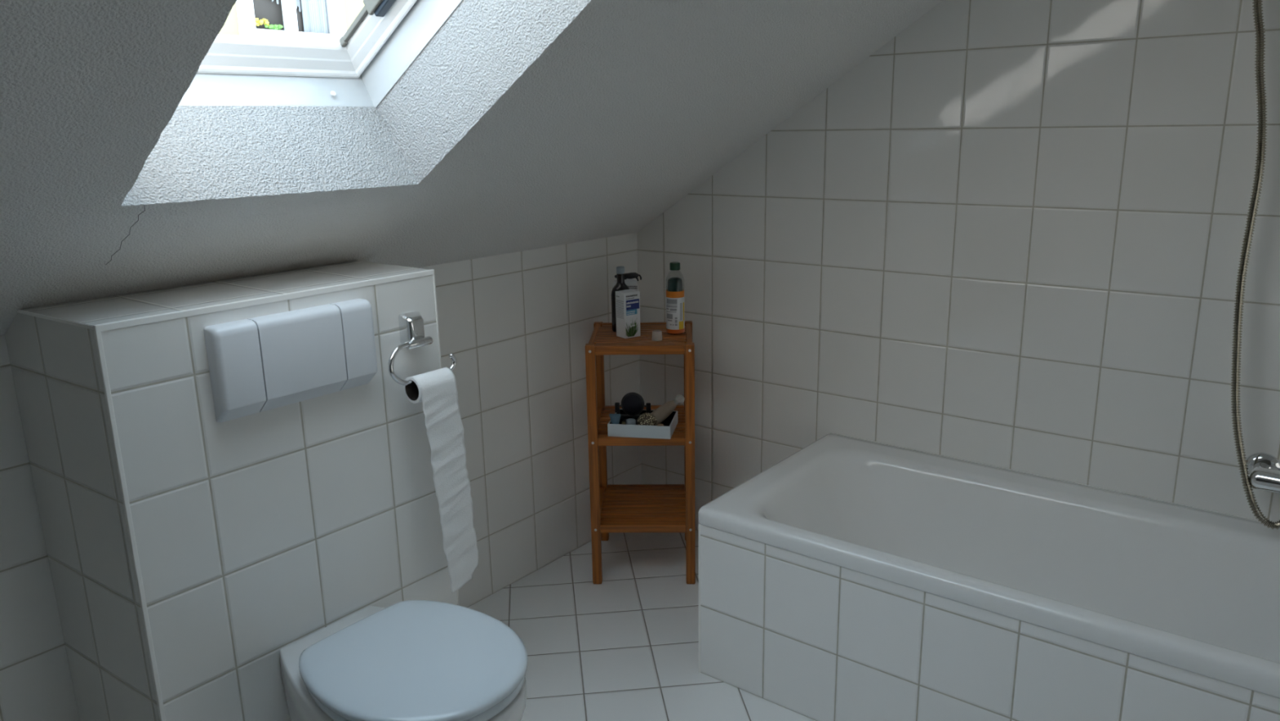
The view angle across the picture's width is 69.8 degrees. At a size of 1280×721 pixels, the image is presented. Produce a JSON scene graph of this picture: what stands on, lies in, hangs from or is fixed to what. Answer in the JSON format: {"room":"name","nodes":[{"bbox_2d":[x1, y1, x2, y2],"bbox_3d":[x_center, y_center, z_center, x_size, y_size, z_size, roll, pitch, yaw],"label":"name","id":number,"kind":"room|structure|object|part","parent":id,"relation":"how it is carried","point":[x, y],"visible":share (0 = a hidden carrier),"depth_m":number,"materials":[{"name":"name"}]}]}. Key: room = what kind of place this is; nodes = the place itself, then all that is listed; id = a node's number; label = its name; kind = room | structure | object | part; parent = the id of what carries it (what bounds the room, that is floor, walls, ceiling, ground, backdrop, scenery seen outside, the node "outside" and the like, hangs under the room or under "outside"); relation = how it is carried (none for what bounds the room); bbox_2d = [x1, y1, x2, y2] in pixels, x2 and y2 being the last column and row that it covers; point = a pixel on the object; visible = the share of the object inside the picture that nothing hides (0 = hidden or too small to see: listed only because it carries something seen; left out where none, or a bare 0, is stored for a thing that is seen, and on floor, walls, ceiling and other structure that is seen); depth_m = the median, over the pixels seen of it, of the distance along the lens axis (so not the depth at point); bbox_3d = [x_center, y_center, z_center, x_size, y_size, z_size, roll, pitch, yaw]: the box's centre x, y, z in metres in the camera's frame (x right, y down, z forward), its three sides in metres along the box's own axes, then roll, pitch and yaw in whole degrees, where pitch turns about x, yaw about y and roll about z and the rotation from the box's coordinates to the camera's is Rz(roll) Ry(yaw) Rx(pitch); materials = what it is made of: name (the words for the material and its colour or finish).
{"room":"bathroom","nodes":[
{"label":"bathroom","id":0,"kind":"room"},
{"bbox_2d":[0,232,641,720],"bbox_3d":[-1.093,0.409,2.081,0.100,1.060,3.600,10,18,37],"label":"wall","id":1,"kind":"structure","parent":0,"point":[517,326],"depth_m":2.83,"materials":[{"name":"white tile"}]},
{"bbox_2d":[0,0,942,334],"bbox_3d":[0.221,-0.540,0.752,3.300,1.390,3.400,10,18,37],"label":"ceiling","id":2,"kind":"structure","parent":0,"point":[635,104],"depth_m":1.87,"materials":[{"name":"white paint"}]},
{"bbox_2d":[120,0,591,206],"bbox_3d":[-0.273,-0.688,1.319,1.273,0.917,0.614,10,18,37],"label":"window reveal","id":3,"kind":"structure","parent":2,"relation":"attached to","point":[203,152],"depth_m":1.79,"materials":[{"name":"grey paint"}]},
{"bbox_2d":[178,0,462,107],"bbox_3d":[-0.378,-0.856,1.360,1.416,0.948,0.690,10,18,37],"label":"window","id":4,"kind":"structure","parent":3,"relation":"attached to","point":[385,37],"depth_m":1.88,"materials":[{"name":"grey plastic"}]},
{"bbox_3d":[-0.363,-0.879,1.342,1.254,0.825,0.640,10,18,37],"label":"frame","id":5,"kind":"part","parent":4,"relation":"part of","materials":[{"name":"white plastic"}]},
{"bbox_3d":[-0.594,-0.700,1.915,0.114,0.081,0.010,10,18,37],"label":"guide rail","id":6,"kind":"part","parent":4,"relation":"part of","materials":[{"name":"grey metal"}]},
{"bbox_2d":[467,529,815,720],"bbox_3d":[0.253,1.218,1.202,3.500,0.120,3.600,10,18,37],"label":"floor","id":7,"kind":"structure","parent":0,"point":[624,646],"depth_m":2.63,"materials":[{"name":"white tile"}]},
{"bbox_2d":[4,260,459,720],"bbox_3d":[-0.824,0.386,2.030,0.376,1.118,0.732,10,18,37],"label":"wall","id":8,"kind":"structure","parent":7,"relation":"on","point":[186,548],"depth_m":1.77,"materials":[{"name":"white tile"}]},
{"bbox_3d":[-1.021,-0.073,1.603,0.295,0.006,0.008,9,17,34],"label":"edge trim","id":9,"kind":"part","parent":8,"relation":"part of","materials":[{"name":"white tile"}]},
{"bbox_3d":[-0.892,0.482,1.659,0.008,1.117,0.008,10,18,37],"label":"edge trim","id":10,"kind":"part","parent":8,"relation":"part of","materials":[{"name":"white tile"}]},
{"bbox_3d":[-0.683,-0.125,1.789,0.008,0.012,0.712,10,18,37],"label":"edge trim","id":11,"kind":"part","parent":8,"relation":"part of","materials":[{"name":"white tile"}]},
{"bbox_2d":[203,298,377,422],"bbox_3d":[-0.669,-0.005,1.801,0.038,0.184,0.340,10,18,37],"label":"flush plate","id":12,"kind":"object","parent":8,"relation":"attached to","point":[262,363],"visible":1,"depth_m":1.77,"materials":[{"name":"white plastic"}]},
{"bbox_3d":[-0.749,0.022,1.703,0.038,0.184,0.082,10,18,37],"label":"panel","id":13,"kind":"part","parent":12,"relation":"part of","materials":[{"name":"white plastic"}]},
{"bbox_3d":[-0.588,-0.032,1.901,0.038,0.184,0.078,10,18,37],"label":"panel","id":14,"kind":"part","parent":12,"relation":"part of","materials":[{"name":"white plastic"}]},
{"bbox_2d":[280,600,528,720],"bbox_3d":[-0.458,0.730,1.835,0.532,0.358,0.383,10,18,37],"label":"toilet","id":15,"kind":"object","parent":8,"relation":"attached to","point":[408,660],"visible":1,"depth_m":1.73,"materials":[{"name":"white ceramic"}]},
{"bbox_3d":[-0.423,0.597,1.771,0.419,0.026,0.372,10,18,37],"label":"seat","id":16,"kind":"part","parent":15,"relation":"part of","materials":[{"name":"white plastic"}]},
{"bbox_2d":[387,311,456,386],"bbox_3d":[-0.492,-0.028,2.007,0.061,0.147,0.181,10,18,37],"label":"toilet paper holder","id":17,"kind":"object","parent":8,"relation":"attached to","point":[411,330],"visible":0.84,"depth_m":1.99,"materials":[{"name":"silver metal"}]},
{"bbox_3d":[-0.476,0.000,2.002,0.022,0.094,0.181,10,18,37],"label":"arm","id":18,"kind":"part","parent":17,"relation":"part of","materials":[{"name":"silver metal"}]},
{"bbox_2d":[403,367,478,593],"bbox_3d":[-0.446,0.273,2.087,0.070,0.518,0.129,10,18,37],"label":"toilet paper roll","id":19,"kind":"object","parent":17,"relation":"hanging from","point":[437,389],"visible":1,"depth_m":2.06,"materials":[{"name":"white paper"}]},
{"bbox_3d":[-0.455,0.337,2.195,0.008,1.117,0.005,10,18,37],"label":"edge trim","id":20,"kind":"part","parent":8,"relation":"part of","materials":[{"name":"white tile"}]},
{"bbox_2d":[585,320,695,584],"bbox_3d":[0.012,0.292,3.004,0.328,0.787,0.350,-1,14,2],"label":"wooden shelf","id":21,"kind":"object","parent":7,"relation":"on","point":[618,508],"visible":0.93,"depth_m":2.89,"materials":[{"name":"brown wood"}]},
{"bbox_3d":[-0.143,0.333,2.857,0.029,0.787,0.029,-1,14,2],"label":"leg","id":22,"kind":"part","parent":21,"relation":"part of","materials":[{"name":"brown wood"}]},
{"bbox_3d":[-0.144,-0.072,2.916,0.016,0.028,0.287,-1,14,2],"label":"rail","id":23,"kind":"part","parent":21,"relation":"part of","materials":[{"name":"brown wood"}]},
{"bbox_3d":[-0.139,0.209,2.988,0.016,0.027,0.287,-1,14,2],"label":"rail","id":24,"kind":"part","parent":21,"relation":"part of","materials":[{"name":"brown wood"}]},
{"bbox_3d":[-0.132,0.255,3.163,0.029,0.787,0.029,-1,14,2],"label":"leg","id":25,"kind":"part","parent":21,"relation":"part of","materials":[{"name":"brown wood"}]},
{"bbox_3d":[-0.134,0.490,3.060,0.016,0.027,0.287,-1,14,2],"label":"rail","id":26,"kind":"part","parent":21,"relation":"part of","materials":[{"name":"brown wood"}]},
{"bbox_2d":[611,266,629,331],"bbox_3d":[-0.060,-0.196,2.918,0.063,0.207,0.041,-1,14,2],"label":"bottle","id":27,"kind":"object","parent":21,"relation":"on","point":[620,285],"visible":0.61,"depth_m":2.90,"materials":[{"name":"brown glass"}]},
{"bbox_2d":[612,271,641,290],"bbox_3d":[-0.040,-0.198,2.985,0.095,0.178,0.039,-1,14,2],"label":"spray bottle","id":28,"kind":"object","parent":21,"relation":"on","point":[633,284],"visible":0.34,"depth_m":2.96,"materials":[{"name":"white"}]},
{"bbox_2d":[615,288,640,338],"bbox_3d":[-0.037,-0.145,2.852,0.058,0.142,0.050,-11,18,-35],"label":"carton","id":29,"kind":"object","parent":21,"relation":"on","point":[627,301],"visible":1,"depth_m":2.83,"materials":[{"name":"white cardboard"}]},
{"bbox_2d":[616,295,623,318],"bbox_3d":[-0.062,-0.165,2.830,0.001,0.068,0.039,-11,18,-35],"label":"print","id":30,"kind":"object","parent":29,"relation":"attached to","point":[620,299],"depth_m":2.83,"materials":[{"name":"grey"}]},
{"bbox_3d":[-0.026,-0.149,2.829,0.041,0.016,0.001,-11,18,-35],"label":"cyan panel","id":31,"kind":"part","parent":29,"relation":"part of","materials":[{"name":"blue"}]},
{"bbox_2d":[625,316,638,337],"bbox_3d":[-0.025,-0.106,2.840,0.049,0.064,0.001,-11,18,-35],"label":"picture","id":32,"kind":"object","parent":29,"relation":"attached to","point":[631,322],"depth_m":2.84,"materials":[{"name":"green"}]},
{"bbox_2d":[626,301,637,314],"bbox_3d":[-0.023,-0.163,2.828,0.045,0.038,0.001,-11,18,-35],"label":"print","id":33,"kind":"object","parent":29,"relation":"on","point":[632,306],"depth_m":2.83,"materials":[{"name":"blue"}]},
{"bbox_3d":[-0.022,-0.172,2.826,0.050,0.031,0.001,-11,18,-35],"label":"blue panel","id":34,"kind":"part","parent":29,"relation":"part of","materials":[{"name":"blue"}]},
{"bbox_3d":[0.010,-0.112,3.064,0.269,0.028,0.018,-1,14,2],"label":"rail","id":35,"kind":"part","parent":21,"relation":"part of","materials":[{"name":"brown wood"}]},
{"bbox_3d":[-0.001,-0.033,2.755,0.269,0.028,0.018,-1,14,2],"label":"rail","id":36,"kind":"part","parent":21,"relation":"part of","materials":[{"name":"brown wood"}]},
{"bbox_3d":[0.005,0.247,2.827,0.269,0.027,0.018,-1,14,2],"label":"rail","id":37,"kind":"part","parent":21,"relation":"part of","materials":[{"name":"brown wood"}]},
{"bbox_2d":[607,408,677,439],"bbox_3d":[0.011,0.198,2.884,0.195,0.040,0.162,2,15,10],"label":"tray","id":38,"kind":"object","parent":21,"relation":"on","point":[665,432],"visible":0.71,"depth_m":2.81,"materials":[{"name":"white paint"}]},
{"bbox_2d":[608,413,620,423],"bbox_3d":[-0.077,0.195,2.836,0.026,0.062,0.023,-11,18,-35],"label":"tube","id":39,"kind":"object","parent":38,"relation":"in","point":[615,418],"visible":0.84,"depth_m":2.83,"materials":[{"name":"blue plastic"}]},
{"bbox_2d":[626,417,635,424],"bbox_3d":[-0.028,0.204,2.836,0.030,0.043,0.030,10,18,37],"label":"jar","id":40,"kind":"object","parent":38,"relation":"in","point":[628,421],"visible":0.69,"depth_m":2.82,"materials":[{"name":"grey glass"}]},
{"bbox_2d":[614,391,650,424],"bbox_3d":[-0.023,0.150,2.928,0.109,0.101,0.055,6,16,27],"label":"mirror","id":41,"kind":"object","parent":38,"relation":"in","point":[633,404],"visible":0.67,"depth_m":2.92,"materials":[{"name":"black plastic"}]},
{"bbox_2d":[637,412,657,425],"bbox_3d":[0.022,0.193,2.838,0.062,0.062,0.062,10,18,37],"label":"ball","id":42,"kind":"object","parent":38,"relation":"in","point":[645,419],"visible":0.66,"depth_m":2.81,"materials":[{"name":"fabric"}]},
{"bbox_2d":[651,400,676,424],"bbox_3d":[0.085,0.156,2.901,0.044,0.074,0.146,12,19,41],"label":"roll","id":43,"kind":"object","parent":38,"relation":"in","point":[662,412],"visible":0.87,"depth_m":2.87,"materials":[{"name":"brown cardboard"}]},
{"bbox_3d":[0.010,0.528,2.899,0.269,0.027,0.018,-1,14,2],"label":"rail","id":44,"kind":"part","parent":21,"relation":"part of","materials":[{"name":"brown wood"}]},
{"bbox_3d":[0.015,0.168,3.135,0.269,0.027,0.018,-1,14,2],"label":"rail","id":45,"kind":"part","parent":21,"relation":"part of","materials":[{"name":"brown wood"}]},
{"bbox_3d":[0.021,0.449,3.208,0.269,0.027,0.018,-1,14,2],"label":"rail","id":46,"kind":"part","parent":21,"relation":"part of","materials":[{"name":"brown wood"}]},
{"bbox_2d":[666,262,684,333],"bbox_3d":[0.110,-0.196,2.873,0.058,0.224,0.058,10,18,37],"label":"bottle","id":47,"kind":"object","parent":21,"relation":"on","point":[675,319],"visible":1,"depth_m":2.86,"materials":[{"name":"orange plastic"}]},
{"bbox_2d":[666,298,682,325],"bbox_3d":[0.106,-0.151,2.862,0.049,0.084,0.013,2,15,13],"label":"print","id":48,"kind":"object","parent":47,"relation":"attached to","point":[674,306],"depth_m":2.86,"materials":[{"name":"grey paper"}]},
{"bbox_3d":[0.167,0.252,3.152,0.029,0.787,0.029,-1,14,2],"label":"leg","id":49,"kind":"part","parent":21,"relation":"part of","materials":[{"name":"brown wood"}]},
{"bbox_3d":[0.154,-0.074,2.905,0.016,0.028,0.287,-1,14,2],"label":"rail","id":50,"kind":"part","parent":21,"relation":"part of","materials":[{"name":"brown wood"}]},
{"bbox_3d":[0.156,0.331,2.845,0.029,0.787,0.029,-1,14,2],"label":"leg","id":51,"kind":"part","parent":21,"relation":"part of","materials":[{"name":"brown wood"}]},
{"bbox_2d":[697,523,1279,720],"bbox_3d":[1.044,0.672,2.170,1.698,0.429,0.725,10,18,37],"label":"apron","id":52,"kind":"object","parent":7,"relation":"on","point":[817,640],"visible":0.94,"depth_m":2.06,"materials":[{"name":"white tile"}]},
{"bbox_3d":[0.157,0.627,2.407,0.007,0.429,0.005,10,18,37],"label":"edge trim","id":53,"kind":"part","parent":52,"relation":"part of","materials":[{"name":"white"}]},
{"bbox_2d":[697,431,1279,698],"bbox_3d":[1.040,0.605,2.154,1.703,0.386,0.730,10,18,37],"label":"bathtub","id":54,"kind":"object","parent":52,"relation":"on","point":[1193,589],"visible":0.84,"depth_m":2.32,"materials":[{"name":"white ceramic"}]},
{"bbox_2d":[636,0,1279,530],"bbox_3d":[1.313,-0.386,2.210,3.300,2.450,0.100,10,18,37],"label":"wall","id":55,"kind":"structure","parent":0,"point":[1010,235],"depth_m":2.44,"materials":[{"name":"white tile"}]},
{"bbox_2d":[1245,452,1279,493],"bbox_3d":[1.490,0.284,2.076,0.228,0.141,0.159,10,18,37],"label":"mixer","id":56,"kind":"object","parent":55,"relation":"attached to","point":[1264,468],"visible":0.94,"depth_m":2.12,"materials":[{"name":"silver metal"}]},
{"bbox_2d":[1231,0,1279,529],"bbox_3d":[1.395,-0.344,1.994,0.249,1.488,0.043,10,18,37],"label":"shower hose","id":57,"kind":"object","parent":56,"relation":"attached to","point":[1257,5],"visible":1,"depth_m":2.07,"materials":[{"name":"silver metal"}]},
{"label":"outside","id":58,"kind":"structure","parent":0,"visible":0},
{"bbox_2d":[217,0,364,42],"bbox_3d":[-4.507,-3.105,10.117,0.460,10.000,18.000,10,18,37],"label":"house","id":59,"kind":"structure","parent":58,"point":[326,20],"depth_m":10.55,"materials":[{"name":"beige"}]},
{"bbox_2d":[254,17,283,30],"bbox_3d":[-4.198,-3.795,10.337,0.103,0.125,0.355,10,18,37],"label":"flowers","id":60,"kind":"object","parent":59,"relation":"on","point":[277,27],"visible":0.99,"depth_m":10.31,"materials":[{"name":"yellow plant"}]},
{"bbox_2d":[271,0,329,33],"bbox_3d":[-3.994,-4.458,10.570,0.024,1.624,0.840,10,18,37],"label":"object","id":61,"kind":"object","parent":59,"relation":"hanging from","point":[313,15],"depth_m":10.79,"materials":[{"name":"grey fabric"}]}
]}

